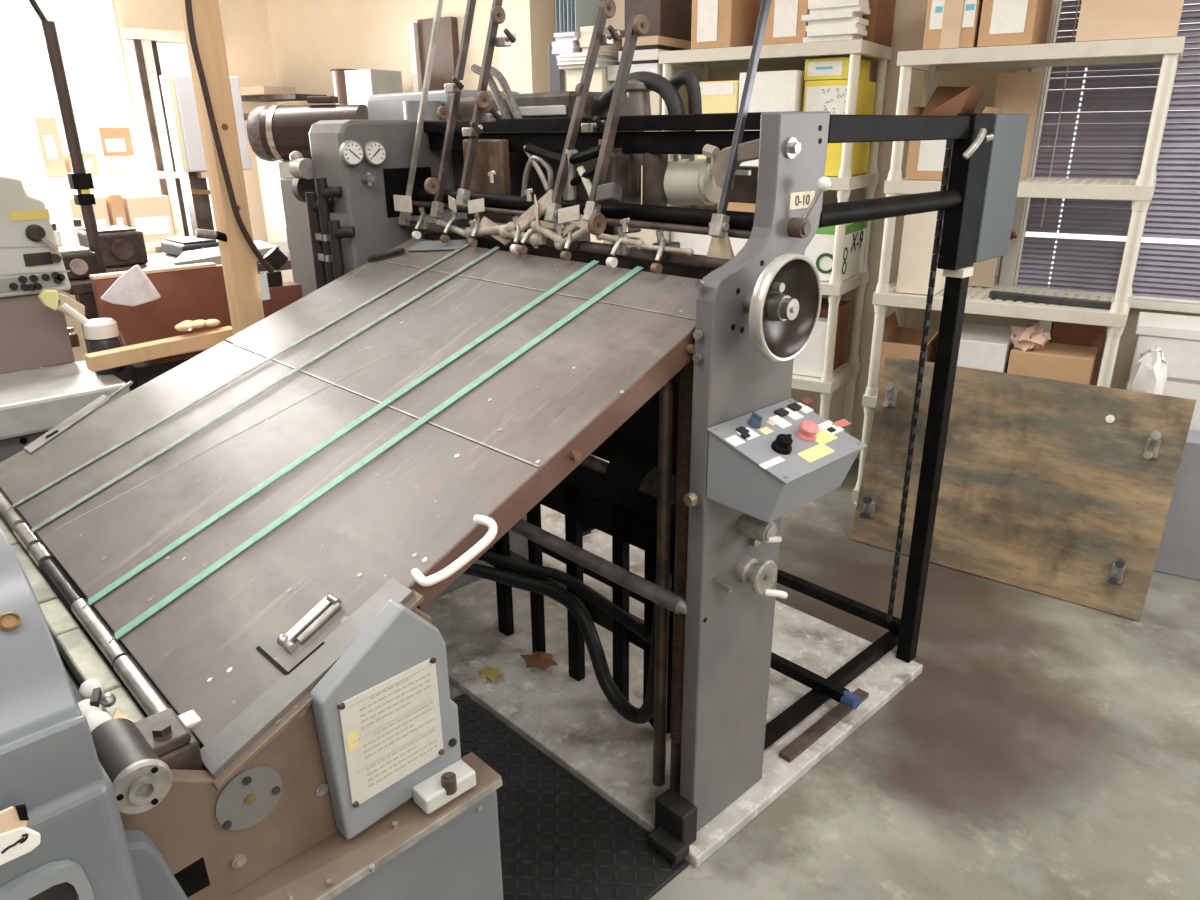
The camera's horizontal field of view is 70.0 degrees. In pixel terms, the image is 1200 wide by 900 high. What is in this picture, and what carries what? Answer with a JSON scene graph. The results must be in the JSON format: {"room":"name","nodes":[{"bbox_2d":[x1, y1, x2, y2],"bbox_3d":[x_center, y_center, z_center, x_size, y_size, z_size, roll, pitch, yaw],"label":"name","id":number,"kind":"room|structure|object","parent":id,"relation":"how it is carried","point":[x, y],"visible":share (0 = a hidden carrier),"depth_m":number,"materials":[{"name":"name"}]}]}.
{"room":"print shop","nodes":[
{"label":"print shop","id":0,"kind":"room"},
{"bbox_2d":[0,0,278,365],"bbox_3d":[-4.544,-1.324,3.949,7.200,3.000,0.100,-19,27,-40],"label":"wall","id":1,"kind":"structure","parent":0,"point":[245,23],"depth_m":5.58,"materials":[{"name":"white paint"}]},
{"bbox_2d":[0,0,217,248],"bbox_3d":[-2.883,-1.634,5.457,1.200,2.500,0.120,-19,27,-40],"label":"window","id":2,"kind":"structure","parent":1,"relation":"in","point":[88,32],"depth_m":5.17,"materials":[{"name":"white paint"}]},
{"bbox_2d":[241,94,326,101],"bbox_3d":[-2.069,-2.285,5.565,0.580,0.030,0.250,12,24,30],"label":"metal shelf","id":3,"kind":"object","parent":1,"relation":"attached to","point":[280,97],"visible":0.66,"depth_m":5.45,"materials":[{"name":"brown metal"}]},
{"bbox_2d":[240,86,295,95],"bbox_3d":[-2.177,-2.325,5.558,0.310,0.048,0.250,12,24,30],"label":"shelf box","id":4,"kind":"object","parent":3,"relation":"on","point":[255,90],"visible":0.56,"depth_m":5.45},
{"bbox_2d":[266,0,1199,458],"bbox_3d":[1.683,-1.308,3.753,9.900,3.000,0.115,12,24,30],"label":"wall","id":5,"kind":"structure","parent":0,"point":[310,39],"depth_m":4.47,"materials":[{"name":"beige paint"}]},
{"bbox_2d":[408,22,421,91],"bbox_3d":[-1.078,-2.037,5.204,0.040,1.000,0.084,12,24,30],"label":"panel edge","id":6,"kind":"object","parent":5,"relation":"attached to","point":[413,27],"visible":0.27,"depth_m":5.06,"materials":[{"name":"white paint"}]},
{"bbox_2d":[417,17,458,90],"bbox_3d":[-0.939,-2.021,5.135,0.260,1.015,0.054,12,24,30],"label":"wall panel","id":7,"kind":"object","parent":5,"relation":"attached to","point":[447,44],"visible":0.42,"depth_m":4.99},
{"bbox_2d":[498,0,554,228],"bbox_3d":[-0.386,-1.674,4.786,0.210,3.000,0.220,12,24,30],"label":"trim","id":8,"kind":"structure","parent":5,"relation":"attached to","point":[524,64],"depth_m":4.53,"materials":[{"name":"beige paint"}]},
{"bbox_2d":[995,69,1029,275],"bbox_3d":[1.745,-1.171,3.671,0.045,0.840,0.029,12,24,30],"label":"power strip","id":9,"kind":"object","parent":5,"relation":"attached to","point":[1019,70],"visible":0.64,"depth_m":3.77,"materials":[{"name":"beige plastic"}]},
{"bbox_2d":[999,0,1199,312],"bbox_3d":[2.372,-1.182,3.256,1.410,1.300,0.155,12,24,30],"label":"window","id":10,"kind":"structure","parent":5,"relation":"in","point":[1009,261],"depth_m":3.56,"materials":[{"name":"white paint"}]},
{"bbox_2d":[1010,232,1016,239],"bbox_3d":[1.772,-0.922,3.690,0.050,0.028,0.069,12,24,30],"label":"valve","id":11,"kind":"object","parent":10,"relation":"attached to","point":[1013,234],"visible":0.62,"depth_m":3.66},
{"bbox_2d":[1017,0,1199,303],"bbox_3d":[2.350,-1.159,3.222,1.275,1.215,0.035,12,24,30],"label":"blind","id":12,"kind":"object","parent":10,"relation":"attached to","point":[1114,148],"visible":0.77,"depth_m":3.43,"materials":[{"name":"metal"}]},
{"bbox_2d":[449,455,1199,899],"bbox_3d":[-0.264,0.891,2.339,10.200,0.100,9.500,-19,27,-40],"label":"floor","id":13,"kind":"structure","parent":0,"point":[1042,746],"depth_m":2.30,"materials":[{"name":"concrete"}]},
{"bbox_2d":[0,175,129,539],"bbox_3d":[-2.538,-0.101,2.680,1.650,1.560,1.200,-19,27,-40],"label":"machine","id":14,"kind":"object","parent":13,"relation":"on","point":[36,395],"visible":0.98,"depth_m":2.83,"materials":[{"name":"grey paint"}]},
{"bbox_2d":[38,290,84,317],"bbox_3d":[-1.804,-0.478,2.879,0.122,0.125,0.040,-19,27,-40],"label":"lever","id":15,"kind":"object","parent":14,"relation":"on","point":[52,299],"visible":0.88,"depth_m":2.85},
{"bbox_2d":[69,332,79,347],"bbox_3d":[-2.005,-0.415,3.245,0.050,0.050,0.040,-19,27,-40],"label":"tin","id":16,"kind":"object","parent":14,"relation":"on","point":[74,339],"visible":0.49,"depth_m":3.24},
{"bbox_2d":[60,303,133,373],"bbox_3d":[-1.676,-0.378,2.866,0.104,0.243,0.159,12,24,31],"label":"bottle","id":17,"kind":"object","parent":14,"relation":"on","point":[101,333],"visible":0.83,"depth_m":2.84,"materials":[{"name":"white paint"}]},
{"bbox_2d":[19,171,178,252],"bbox_3d":[-3.156,-0.850,4.948,1.460,1.390,0.500,-19,27,-40],"label":"table","id":18,"kind":"object","parent":13,"relation":"on","point":[146,177],"visible":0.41,"depth_m":4.87,"materials":[{"name":"white paint"}]},
{"bbox_2d":[0,121,33,177],"bbox_3d":[-3.181,-1.604,4.579,0.160,0.280,0.293,-19,27,-40],"label":"box","id":19,"kind":"object","parent":18,"relation":"on","point":[15,161],"visible":0.94,"depth_m":4.49,"materials":[{"name":"white paper"}]},
{"bbox_2d":[21,117,67,176],"bbox_3d":[-3.044,-1.660,4.698,0.100,0.300,0.293,-19,27,-40],"label":"box","id":20,"kind":"object","parent":18,"relation":"on","point":[41,133],"visible":0.99,"depth_m":4.62,"materials":[{"name":"cardboard"}]},
{"bbox_2d":[63,152,99,174],"bbox_3d":[-2.942,-1.611,4.820,0.140,0.120,0.293,-19,27,-40],"label":"box","id":21,"kind":"object","parent":18,"relation":"on","point":[89,158],"visible":0.39,"depth_m":4.74,"materials":[{"name":"cardboard"}]},
{"bbox_2d":[56,196,109,244],"bbox_3d":[-2.954,-1.315,4.915,0.180,0.260,0.293,-19,27,-40],"label":"box","id":22,"kind":"object","parent":18,"relation":"on","point":[68,210],"visible":0.45,"depth_m":4.84,"materials":[{"name":"cardboard"}]},
{"bbox_2d":[94,193,127,226],"bbox_3d":[-2.849,-1.356,5.007,0.070,0.270,0.293,-19,27,-40],"label":"box","id":23,"kind":"object","parent":18,"relation":"on","point":[114,202],"visible":0.5,"depth_m":4.90,"materials":[{"name":"cardboard"}]},
{"bbox_2d":[96,155,137,174],"bbox_3d":[-2.805,-1.648,4.946,0.160,0.100,0.293,-19,27,-40],"label":"box","id":24,"kind":"object","parent":18,"relation":"on","point":[114,164],"visible":0.74,"depth_m":4.85,"materials":[{"name":"grey paper"}]},
{"bbox_2d":[84,127,133,155],"bbox_3d":[-2.810,-1.767,4.906,0.160,0.148,0.283,-19,27,-40],"label":"box","id":25,"kind":"object","parent":24,"relation":"on","point":[104,141],"visible":0.92,"depth_m":4.82,"materials":[{"name":"cardboard"}]},
{"bbox_2d":[122,194,174,241],"bbox_3d":[-2.727,-1.389,5.121,0.230,0.250,0.293,-19,27,-40],"label":"box","id":26,"kind":"object","parent":18,"relation":"on","point":[150,214],"visible":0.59,"depth_m":5.02,"materials":[{"name":"cardboard"}]},
{"bbox_2d":[84,262,258,390],"bbox_3d":[-1.497,-0.088,3.220,0.715,1.142,0.365,-19,27,-40],"label":"desk","id":27,"kind":"object","parent":13,"relation":"on","point":[192,292],"visible":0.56,"depth_m":3.10,"materials":[{"name":"wood"}]},
{"bbox_2d":[101,265,160,306],"bbox_3d":[-1.597,-0.555,2.908,0.192,0.135,0.030,-19,27,-40],"label":"paper wipe","id":28,"kind":"object","parent":27,"relation":"on","point":[133,288],"visible":1,"depth_m":2.90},
{"bbox_2d":[174,319,219,330],"bbox_3d":[-1.403,-0.439,2.988,0.152,0.032,0.084,-19,27,-40],"label":"scrap","id":29,"kind":"object","parent":27,"relation":"on","point":[185,325],"visible":0.98,"depth_m":2.96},
{"bbox_2d":[58,241,291,364],"bbox_3d":[-1.785,-0.373,4.094,1.300,1.070,0.710,-19,27,-40],"label":"bench","id":30,"kind":"object","parent":13,"relation":"on","point":[82,289],"visible":0.11,"depth_m":3.58,"materials":[{"name":"brown metal"}]},
{"bbox_2d":[51,223,62,244],"bbox_3d":[-2.384,-0.905,3.755,0.052,0.170,0.052,-19,27,-40],"label":"spray can","id":31,"kind":"object","parent":30,"relation":"on","point":[57,233],"visible":0.29,"depth_m":3.73,"materials":[{"name":"paint"}]},
{"bbox_2d":[29,0,105,272],"bbox_3d":[-2.070,-1.257,3.324,0.090,1.130,0.065,-19,27,-40],"label":"pole","id":32,"kind":"object","parent":30,"relation":"on","point":[81,181],"visible":0.96,"depth_m":3.34,"materials":[{"name":"metal"}]},
{"bbox_2d":[72,219,84,245],"bbox_3d":[-2.311,-0.934,3.817,0.052,0.180,0.052,-19,27,-40],"label":"spray can","id":33,"kind":"object","parent":30,"relation":"on","point":[77,223],"visible":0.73,"depth_m":3.78,"materials":[{"name":"paint"}]},
{"bbox_2d":[59,245,99,279],"bbox_3d":[-2.098,-0.742,3.397,0.150,0.110,0.240,-19,27,-40],"label":"case","id":34,"kind":"object","parent":30,"relation":"on","point":[81,262],"visible":0.64,"depth_m":3.33,"materials":[{"name":"metal"}]},
{"bbox_2d":[77,225,147,267],"bbox_3d":[-2.115,-0.886,3.725,0.200,0.150,0.260,-19,27,-40],"label":"box","id":35,"kind":"object","parent":30,"relation":"on","point":[121,245],"visible":0.81,"depth_m":3.66,"materials":[{"name":"leather"}]},
{"bbox_2d":[161,236,218,256],"bbox_3d":[-1.904,-0.950,4.006,0.180,0.070,0.320,-19,27,-40],"label":"drawer box","id":36,"kind":"object","parent":30,"relation":"on","point":[176,246],"visible":0.53,"depth_m":3.94,"materials":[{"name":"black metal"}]},
{"bbox_2d":[173,240,278,265],"bbox_3d":[-1.681,-0.866,3.792,0.496,0.058,0.300,-19,27,-40],"label":"tray","id":37,"kind":"object","parent":30,"relation":"on","point":[212,254],"visible":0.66,"depth_m":3.70,"materials":[{"name":"metal"}]},
{"bbox_2d":[160,74,250,239],"bbox_3d":[-1.879,-0.906,4.394,0.325,1.860,0.229,-19,27,-40],"label":"window","id":38,"kind":"structure","parent":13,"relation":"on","point":[177,90],"depth_m":4.11,"materials":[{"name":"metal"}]},
{"bbox_2d":[179,0,264,334],"bbox_3d":[-1.209,-0.864,2.663,0.171,2.980,0.086,-19,27,-40],"label":"timber post","id":39,"kind":"object","parent":13,"relation":"on","point":[239,264],"visible":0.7,"depth_m":2.66,"materials":[{"name":"yellow wood"}]},
{"bbox_2d":[185,0,273,273],"bbox_3d":[-1.125,-0.977,2.602,0.152,0.890,0.018,-19,27,-40],"label":"cable","id":40,"kind":"object","parent":39,"relation":"attached to","point":[188,3],"visible":1,"depth_m":2.58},
{"bbox_2d":[258,273,269,299],"bbox_3d":[-1.100,-0.534,2.808,0.028,0.085,0.003,-19,27,-40],"label":"tag","id":41,"kind":"object","parent":40,"relation":"hanging from","point":[263,282],"visible":1,"depth_m":2.81,"materials":[{"name":"paper"}]},
{"bbox_2d":[0,518,503,899],"bbox_3d":[-1.189,0.525,1.433,1.475,1.235,1.789,-19,27,-40],"label":"press","id":42,"kind":"object","parent":13,"relation":"on","point":[363,789],"visible":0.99,"depth_m":1.23,"materials":[{"name":"grey metal"}]},
{"bbox_2d":[0,526,103,810],"bbox_3d":[-1.346,0.401,1.127,0.900,0.785,1.605,-19,27,-40],"label":"hood","id":43,"kind":"object","parent":42,"relation":"attached to","point":[49,761],"depth_m":0.79,"materials":[{"name":"grey metal"}]},
{"bbox_2d":[244,113,292,281],"bbox_3d":[-1.698,-1.286,5.611,1.120,1.720,0.380,12,24,30],"label":"bench","id":44,"kind":"object","parent":13,"relation":"on","point":[269,175],"visible":0.02,"depth_m":5.58,"materials":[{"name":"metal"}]},
{"bbox_2d":[330,69,358,104],"bbox_3d":[-1.517,-2.158,5.147,0.179,0.230,0.179,-19,27,-40],"label":"paint can","id":45,"kind":"object","parent":44,"relation":"on","point":[337,75],"visible":0.5,"depth_m":5.07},
{"bbox_2d":[345,69,402,105],"bbox_3d":[-1.330,-2.123,5.066,0.210,0.218,0.250,12,24,30],"label":"metal box","id":46,"kind":"object","parent":44,"relation":"on","point":[362,83],"visible":0.56,"depth_m":4.97,"materials":[{"name":"metal"}]},
{"bbox_2d":[259,246,302,317],"bbox_3d":[-1.164,-0.142,3.234,0.170,1.227,0.090,-19,27,-40],"label":"pedestal","id":47,"kind":"object","parent":13,"relation":"on","point":[282,294],"visible":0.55,"depth_m":3.04,"materials":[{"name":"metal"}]},
{"bbox_2d":[247,96,368,296],"bbox_3d":[-1.082,-0.498,3.472,0.446,1.727,0.204,3,21,8],"label":"motor","id":48,"kind":"object","parent":13,"relation":"on","point":[274,132],"visible":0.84,"depth_m":3.16,"materials":[{"name":"black paint"}]},
{"bbox_2d":[247,105,274,161],"bbox_3d":[-1.268,-1.197,3.242,0.070,0.203,0.203,3,21,9],"label":"end cap","id":49,"kind":"object","parent":48,"relation":"attached to","point":[257,117],"depth_m":3.15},
{"bbox_2d":[452,693,688,899],"bbox_3d":[-0.281,0.909,2.128,0.495,0.016,0.892,-19,27,-40],"label":"rubber mat","id":50,"kind":"object","parent":13,"relation":"on","point":[560,839],"visible":0.4,"depth_m":2.07,"materials":[{"name":"rubber"}]},
{"bbox_2d":[548,42,613,243],"bbox_3d":[-0.019,-1.050,4.536,0.325,2.000,0.440,12,24,30],"label":"rack","id":51,"kind":"object","parent":13,"relation":"on","point":[599,82],"visible":0.12,"depth_m":4.12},
{"bbox_2d":[559,64,610,69],"bbox_3d":[0.016,-1.869,4.202,0.225,0.014,0.440,12,24,30],"label":"shelf","id":52,"kind":"object","parent":51,"relation":"attached to","point":[597,66],"depth_m":4.04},
{"bbox_2d":[556,52,617,65],"bbox_3d":[-0.005,-1.891,4.168,0.219,0.048,0.438,12,24,30],"label":"paper stack","id":53,"kind":"object","parent":51,"relation":"on","point":[567,58],"visible":0.5,"depth_m":4.03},
{"bbox_2d":[552,32,581,54],"bbox_3d":[-0.076,-1.962,4.158,0.137,0.088,0.364,12,24,30],"label":"paper stack","id":54,"kind":"object","parent":53,"relation":"on","point":[566,42],"visible":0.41,"depth_m":4.02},
{"bbox_2d":[555,0,599,32],"bbox_3d":[-0.104,-2.193,4.046,0.113,0.416,0.220,12,24,30],"label":"sheets","id":55,"kind":"object","parent":54,"relation":"on","point":[571,15],"visible":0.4,"depth_m":4.03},
{"bbox_2d":[579,26,624,53],"bbox_3d":[0.033,-1.950,4.097,0.101,0.108,0.351,12,24,30],"label":"paper stack","id":56,"kind":"object","parent":53,"relation":"on","point":[586,32],"visible":0.36,"depth_m":3.99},
{"bbox_2d":[614,85,690,244],"bbox_3d":[0.273,-0.933,4.473,0.250,1.819,0.360,12,24,30],"label":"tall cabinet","id":57,"kind":"object","parent":13,"relation":"on","point":[648,236],"visible":0.08,"depth_m":4.20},
{"bbox_2d":[607,63,695,80],"bbox_3d":[0.254,-1.811,4.128,0.270,0.065,0.400,12,24,30],"label":"pile","id":58,"kind":"object","parent":57,"relation":"on","point":[657,68],"visible":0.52,"depth_m":4.00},
{"bbox_2d":[617,60,658,64],"bbox_3d":[0.261,-1.843,4.098,0.220,0.014,0.340,12,24,30],"label":"folder","id":59,"kind":"object","parent":58,"relation":"on","point":[644,61],"visible":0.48,"depth_m":3.94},
{"bbox_2d":[618,49,668,61],"bbox_3d":[0.265,-1.870,4.085,0.210,0.044,0.340,12,24,30],"label":"folder","id":60,"kind":"object","parent":59,"relation":"on","point":[650,54],"visible":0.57,"depth_m":3.93,"materials":[{"name":"white paper"}]},
{"bbox_2d":[620,45,688,50],"bbox_3d":[0.269,-1.898,4.072,0.200,0.016,0.340,12,24,30],"label":"folder","id":61,"kind":"object","parent":60,"relation":"on","point":[646,47],"visible":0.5,"depth_m":3.94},
{"bbox_2d":[622,36,690,49],"bbox_3d":[0.273,-1.923,4.060,0.190,0.037,0.340,12,24,30],"label":"folder","id":62,"kind":"object","parent":61,"relation":"on","point":[646,40],"visible":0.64,"depth_m":3.94,"materials":[{"name":"cardboard"}]},
{"bbox_2d":[625,0,691,40],"bbox_3d":[0.282,-2.088,4.017,0.190,0.299,0.340,12,24,30],"label":"case","id":63,"kind":"object","parent":62,"relation":"on","point":[666,18],"visible":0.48,"depth_m":3.93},
{"bbox_2d":[288,0,1028,867],"bbox_3d":[-0.104,-0.359,2.531,2.063,2.106,1.615,14,25,34],"label":"press","id":64,"kind":"object","parent":13,"relation":"on","point":[688,697],"visible":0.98,"depth_m":2.17,"materials":[{"name":"paint"}]},
{"bbox_2d":[0,238,700,777],"bbox_3d":[-0.664,-0.133,1.979,1.175,0.563,1.650,-19,27,-40],"label":"board","id":65,"kind":"object","parent":64,"relation":"attached to","point":[239,516],"visible":0.96,"depth_m":1.70,"materials":[{"name":"metal"}]},
{"bbox_2d":[478,666,502,680],"bbox_3d":[-0.336,0.683,2.627,0.084,0.008,0.080,-19,27,-40],"label":"dry leaf","id":66,"kind":"object","parent":64,"relation":"on","point":[492,674],"visible":1,"depth_m":2.62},
{"bbox_2d":[520,651,557,669],"bbox_3d":[-0.189,0.660,2.686,0.101,0.008,0.115,-7,22,-18],"label":"dry leaf","id":67,"kind":"object","parent":64,"relation":"on","point":[541,659],"visible":1,"depth_m":2.69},
{"bbox_2d":[735,426,748,433],"bbox_3d":[0.279,-0.038,1.680,0.019,0.012,0.021,-19,27,-40],"label":"switch","id":68,"kind":"object","parent":64,"relation":"attached to","point":[738,429],"depth_m":1.68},
{"bbox_2d":[740,432,750,438],"bbox_3d":[0.283,-0.028,1.666,0.016,0.009,0.013,-19,27,-40],"label":"switch","id":69,"kind":"object","parent":64,"relation":"attached to","point":[743,435],"depth_m":1.66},
{"bbox_2d":[771,434,792,454],"bbox_3d":[0.357,-0.015,1.658,0.056,0.036,0.041,-19,27,-40],"label":"switch","id":70,"kind":"object","parent":64,"relation":"attached to","point":[781,444],"depth_m":1.64,"materials":[{"name":"black plastic"}]},
{"bbox_2d":[795,194,809,205],"bbox_3d":[0.402,-0.496,1.701,0.049,0.020,0.001,-19,27,-40],"label":"print","id":71,"kind":"object","parent":64,"relation":"attached to","point":[800,199],"depth_m":1.70,"materials":[{"name":"paper"}]},
{"bbox_2d":[659,39,891,433],"bbox_3d":[0.781,-0.866,4.143,0.914,1.945,0.457,12,24,30],"label":"shelving unit","id":72,"kind":"object","parent":13,"relation":"on","point":[705,60],"visible":0.29,"depth_m":3.81,"materials":[{"name":"white plastic"}]},
{"bbox_2d":[671,232,747,256],"bbox_3d":[0.623,-0.990,4.197,0.440,0.188,0.350,12,24,30],"label":"carton","id":73,"kind":"object","parent":72,"relation":"on","point":[700,243],"visible":0.04,"depth_m":4.08,"materials":[{"name":"white paper"}]},
{"bbox_2d":[718,201,755,211],"bbox_3d":[0.728,-1.127,4.075,0.210,0.148,0.350,12,24,30],"label":"carton","id":74,"kind":"object","parent":73,"relation":"on","point":[732,206],"visible":0.02,"depth_m":3.92,"materials":[{"name":"cardboard"}]},
{"bbox_2d":[697,80,739,158],"bbox_3d":[0.597,-1.493,3.979,0.195,0.393,0.302,12,24,30],"label":"carton","id":75,"kind":"object","parent":72,"relation":"on","point":[716,96],"visible":0.27,"depth_m":3.81,"materials":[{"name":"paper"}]},
{"bbox_2d":[691,0,761,49],"bbox_3d":[0.570,-1.954,3.822,0.190,0.318,0.342,12,24,30],"label":"cardboard box","id":76,"kind":"object","parent":72,"relation":"on","point":[715,23],"visible":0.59,"depth_m":3.72,"materials":[{"name":"cardboard"}]},
{"bbox_2d":[738,70,804,165],"bbox_3d":[0.800,-1.462,3.849,0.260,0.423,0.310,12,24,30],"label":"carton","id":77,"kind":"object","parent":72,"relation":"on","point":[773,91],"visible":0.32,"depth_m":3.67,"materials":[{"name":"cardboard"}]},
{"bbox_2d":[762,0,809,44],"bbox_3d":[0.856,-1.902,3.675,0.190,0.318,0.342,12,24,30],"label":"cardboard box","id":78,"kind":"object","parent":72,"relation":"on","point":[784,25],"visible":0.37,"depth_m":3.56,"materials":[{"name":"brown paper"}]},
{"bbox_2d":[793,317,827,377],"bbox_3d":[0.983,-0.485,4.008,0.180,0.258,0.110,12,24,30],"label":"carton","id":79,"kind":"object","parent":72,"relation":"on","point":[810,362],"visible":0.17,"depth_m":3.96,"materials":[{"name":"cardboard"}]},
{"bbox_2d":[819,298,850,369],"bbox_3d":[1.085,-0.557,4.134,0.160,0.303,0.220,12,24,30],"label":"carton","id":80,"kind":"object","parent":72,"relation":"on","point":[844,306],"visible":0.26,"depth_m":4.09,"materials":[{"name":"brown cardboard"}]},
{"bbox_2d":[801,0,869,42],"bbox_3d":[0.960,-1.747,3.485,0.232,0.158,0.170,12,24,30],"label":"paper stack","id":81,"kind":"object","parent":72,"relation":"on","point":[828,20],"visible":0.96,"depth_m":3.43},
{"bbox_2d":[804,221,867,280],"bbox_3d":[1.006,-0.950,3.960,0.345,0.273,0.345,12,24,30],"label":"carton","id":82,"kind":"object","parent":72,"relation":"on","point":[819,250],"visible":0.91,"depth_m":3.81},
{"bbox_2d":[850,231,863,251],"bbox_3d":[1.167,-0.948,3.888,0.001,0.079,0.182,12,24,30],"label":"print","id":83,"kind":"object","parent":82,"relation":"attached to","point":[856,237],"depth_m":3.89},
{"bbox_2d":[803,79,875,176],"bbox_3d":[1.042,-1.409,3.762,0.205,0.381,0.343,12,24,30],"label":"box","id":84,"kind":"object","parent":72,"relation":"on","point":[821,95],"visible":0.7,"depth_m":3.63,"materials":[{"name":"cardboard"}]},
{"bbox_2d":[804,57,870,80],"bbox_3d":[1.018,-1.624,3.671,0.190,0.082,0.303,12,24,30],"label":"yellow ream","id":85,"kind":"object","parent":84,"relation":"on","point":[822,68],"visible":0.7,"depth_m":3.56,"materials":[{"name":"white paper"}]},
{"bbox_2d":[862,0,895,46],"bbox_3d":[1.103,-1.887,3.630,0.220,0.318,0.280,12,24,30],"label":"cardboard box","id":86,"kind":"object","parent":72,"relation":"on","point":[879,29],"visible":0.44,"depth_m":3.56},
{"bbox_2d":[852,36,1184,504],"bbox_3d":[1.643,-0.610,3.521,0.915,1.884,0.457,12,24,30],"label":"shelving unit","id":87,"kind":"object","parent":13,"relation":"on","point":[1168,51],"visible":0.48,"depth_m":3.21,"materials":[{"name":"white plastic"}]},
{"bbox_2d":[878,312,938,390],"bbox_3d":[1.367,-0.421,3.773,0.258,0.296,0.330,12,24,30],"label":"carton","id":88,"kind":"object","parent":87,"relation":"on","point":[899,342],"visible":0.26,"depth_m":3.75,"materials":[{"name":"cardboard"}]},
{"bbox_2d":[896,211,945,295],"bbox_3d":[1.388,-0.859,3.597,0.153,0.348,0.385,12,24,30],"label":"carton","id":89,"kind":"object","parent":87,"relation":"on","point":[918,235],"visible":0.4,"depth_m":3.46,"materials":[{"name":"cardboard"}]},
{"bbox_2d":[923,0,982,49],"bbox_3d":[1.383,-1.675,3.267,0.177,0.288,0.382,12,24,30],"label":"cardboard box","id":90,"kind":"object","parent":87,"relation":"on","point":[950,24],"visible":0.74,"depth_m":3.14,"materials":[{"name":"cardboard"}]},
{"bbox_2d":[905,106,1000,179],"bbox_3d":[1.407,-1.238,3.449,0.301,0.274,0.332,12,24,30],"label":"carton","id":91,"kind":"object","parent":87,"relation":"on","point":[925,161],"visible":0.33,"depth_m":3.37,"materials":[{"name":"cardboard"}]},
{"bbox_2d":[921,85,985,115],"bbox_3d":[1.405,-1.379,3.417,0.189,0.144,0.260,12,24,30],"label":"cardboard sleeve","id":92,"kind":"object","parent":91,"relation":"in","point":[945,101],"visible":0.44,"depth_m":3.37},
{"bbox_2d":[968,257,997,286],"bbox_3d":[1.605,-0.878,3.630,0.155,0.358,0.050,12,24,30],"label":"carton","id":93,"kind":"object","parent":87,"relation":"on","point":[984,271],"visible":0.21,"depth_m":3.63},
{"bbox_2d":[957,323,1013,372],"bbox_3d":[1.596,-0.364,3.648,0.265,0.273,0.340,12,24,30],"label":"carton","id":94,"kind":"object","parent":87,"relation":"on","point":[984,347],"visible":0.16,"depth_m":3.48,"materials":[{"name":"cardboard"}]},
{"bbox_2d":[977,0,1052,46],"bbox_3d":[1.551,-1.644,3.180,0.180,0.288,0.402,12,24,30],"label":"cardboard box","id":95,"kind":"object","parent":87,"relation":"on","point":[1002,22],"visible":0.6,"depth_m":3.05,"materials":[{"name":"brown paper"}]},
{"bbox_2d":[994,72,1042,176],"bbox_3d":[1.669,-1.311,3.467,0.160,0.394,0.020,12,24,30],"label":"board","id":96,"kind":"object","parent":87,"relation":"on","point":[1016,93],"visible":0.57,"depth_m":3.42,"materials":[{"name":"cardboard"}]},
{"bbox_2d":[1039,320,1053,341],"bbox_3d":[1.854,-0.408,3.600,0.045,0.383,0.116,12,24,30],"label":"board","id":97,"kind":"object","parent":87,"relation":"on","point":[1047,326],"visible":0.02,"depth_m":3.51,"materials":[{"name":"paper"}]},
{"bbox_2d":[989,290,1111,308],"bbox_3d":[1.732,-0.582,3.311,0.430,0.023,0.040,15,25,35],"label":"rail","id":98,"kind":"object","parent":87,"relation":"on","point":[993,294],"visible":0.99,"depth_m":3.29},
{"bbox_2d":[1007,342,1097,384],"bbox_3d":[1.809,-0.283,3.453,0.290,0.253,0.230,12,24,30],"label":"carton","id":99,"kind":"object","parent":87,"relation":"on","point":[1055,361],"visible":0.39,"depth_m":3.34,"materials":[{"name":"cardboard"}]},
{"bbox_2d":[1009,323,1050,350],"bbox_3d":[1.701,-0.452,3.390,0.130,0.106,0.147,-19,27,-40],"label":"crumpled paper","id":100,"kind":"object","parent":99,"relation":"on","point":[1031,336],"visible":1,"depth_m":3.36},
{"bbox_2d":[1050,321,1106,385],"bbox_3d":[1.967,-0.391,3.553,0.190,0.383,0.140,12,24,30],"label":"carton","id":101,"kind":"object","parent":87,"relation":"on","point":[1062,332],"visible":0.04,"depth_m":3.46,"materials":[{"name":"brown cardboard"}]},
{"bbox_2d":[1075,0,1183,41],"bbox_3d":[1.868,-1.596,2.986,0.292,0.328,0.400,12,24,30],"label":"cardboard box","id":102,"kind":"object","parent":87,"relation":"on","point":[1099,20],"visible":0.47,"depth_m":2.87,"materials":[{"name":"cardboard"}]},
{"bbox_2d":[850,356,1196,620],"bbox_3d":[1.481,0.108,3.162,1.043,0.761,0.204,15,25,36],"label":"plywood board","id":103,"kind":"object","parent":13,"relation":"on","point":[1059,489],"visible":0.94,"depth_m":3.10,"materials":[{"name":"wood"}]},
{"bbox_2d":[1105,415,1114,422],"bbox_3d":[1.749,-0.106,2.938,0.028,0.028,0.013,15,26,36],"label":"washer","id":104,"kind":"object","parent":103,"relation":"in","point":[1108,418],"depth_m":2.94,"materials":[{"name":"white paint"}]},
{"bbox_2d":[1128,312,1199,430],"bbox_3d":[2.335,-0.043,3.349,0.560,0.900,0.280,12,24,30],"label":"box","id":105,"kind":"object","parent":13,"relation":"on","point":[1177,336],"visible":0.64,"depth_m":3.21,"materials":[{"name":"cardboard"}]},
{"bbox_2d":[1125,345,1166,394],"bbox_3d":[2.046,-0.237,3.220,0.097,0.317,0.131,-19,27,-40],"label":"plastic bag","id":106,"kind":"object","parent":105,"relation":"hanging from","point":[1149,375],"visible":0.52,"depth_m":3.17,"materials":[{"name":"white plastic"}]},
{"bbox_2d":[1153,430,1199,580],"bbox_3d":[2.395,0.242,3.114,0.700,0.530,0.160,12,24,30],"label":"base cabinet","id":107,"kind":"object","parent":13,"relation":"on","point":[1178,554],"visible":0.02,"depth_m":3.18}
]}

